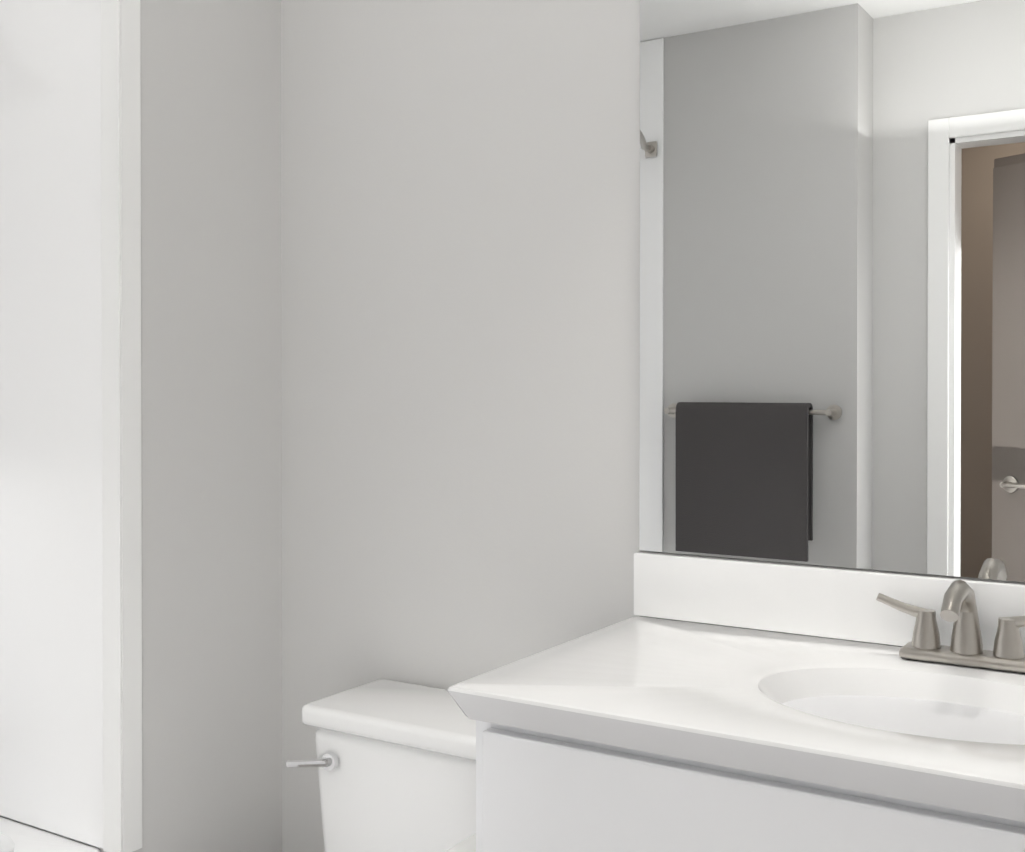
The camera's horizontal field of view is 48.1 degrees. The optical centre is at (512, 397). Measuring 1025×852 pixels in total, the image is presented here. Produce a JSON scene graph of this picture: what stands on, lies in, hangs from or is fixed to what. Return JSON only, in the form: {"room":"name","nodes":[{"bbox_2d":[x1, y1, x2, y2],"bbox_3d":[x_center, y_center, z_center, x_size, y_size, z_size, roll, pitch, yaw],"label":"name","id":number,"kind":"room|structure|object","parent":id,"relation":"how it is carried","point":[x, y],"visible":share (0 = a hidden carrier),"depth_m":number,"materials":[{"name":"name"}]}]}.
{"room":"bathroom","nodes":[
{"label":"bathroom","id":0,"kind":"room"},
{"bbox_2d":[0,0,281,851],"bbox_3d":[-0.910,0.020,2.383,0.907,2.440,0.475,0,1,32],"label":"wall","id":1,"kind":"structure","parent":0,"point":[211,378],"depth_m":2.10,"materials":[{"name":"white paint"}]},
{"bbox_2d":[281,0,1024,851],"bbox_3d":[0.348,0.024,1.809,1.834,2.440,0.100,0,1,32],"label":"wall","id":2,"kind":"structure","parent":0,"point":[461,294],"depth_m":2.04,"materials":[{"name":"white paint"}]},
{"bbox_2d":[639,0,1024,581],"bbox_3d":[0.606,-0.263,1.581,0.950,1.017,0.006,0,1,32],"label":"mirror","id":3,"kind":"object","parent":2,"relation":"attached to","point":[832,282],"visible":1,"depth_m":1.67,"materials":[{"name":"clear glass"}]},
{"bbox_3d":[-0.935,1.278,0.636,2.741,0.050,3.472,0,1,32],"label":"floor","id":4,"kind":"structure","parent":0,"visible":0},
{"bbox_2d":[0,816,100,851],"bbox_3d":[-1.424,1.011,1.533,0.750,0.469,1.520,0,1,32],"label":"bathtub","id":5,"kind":"object","parent":4,"relation":"on","point":[15,836],"visible":1,"depth_m":2.00,"materials":[{"name":"white ceramic"}]},
{"bbox_2d":[0,0,141,851],"bbox_3d":[-1.391,-0.208,1.521,0.811,1.966,1.553,0,1,32],"label":"tub surround","id":6,"kind":"object","parent":5,"relation":"on","point":[70,479],"visible":0.96,"depth_m":2.00,"materials":[{"name":"white plastic"}]},
{"bbox_2d":[286,679,475,851],"bbox_3d":[-0.278,0.881,1.704,0.409,0.728,0.753,0,1,32],"label":"toilet","id":7,"kind":"object","parent":4,"relation":"on","point":[394,762],"visible":0.71,"depth_m":1.86,"materials":[{"name":"white ceramic"}]},
{"bbox_2d":[445,552,1024,851],"bbox_3d":[0.424,0.740,1.394,1.050,1.013,0.527,0,1,32],"label":"bathroom vanity","id":8,"kind":"object","parent":4,"relation":"on","point":[700,704],"visible":1,"depth_m":1.36,"materials":[{"name":"white paint"}]},
{"bbox_2d":[876,579,1024,673],"bbox_3d":[0.572,0.291,1.470,0.230,0.116,0.141,0,1,32],"label":"faucet","id":9,"kind":"object","parent":8,"relation":"on","point":[965,654],"depth_m":1.49,"materials":[{"name":"silver metal"}]}
]}

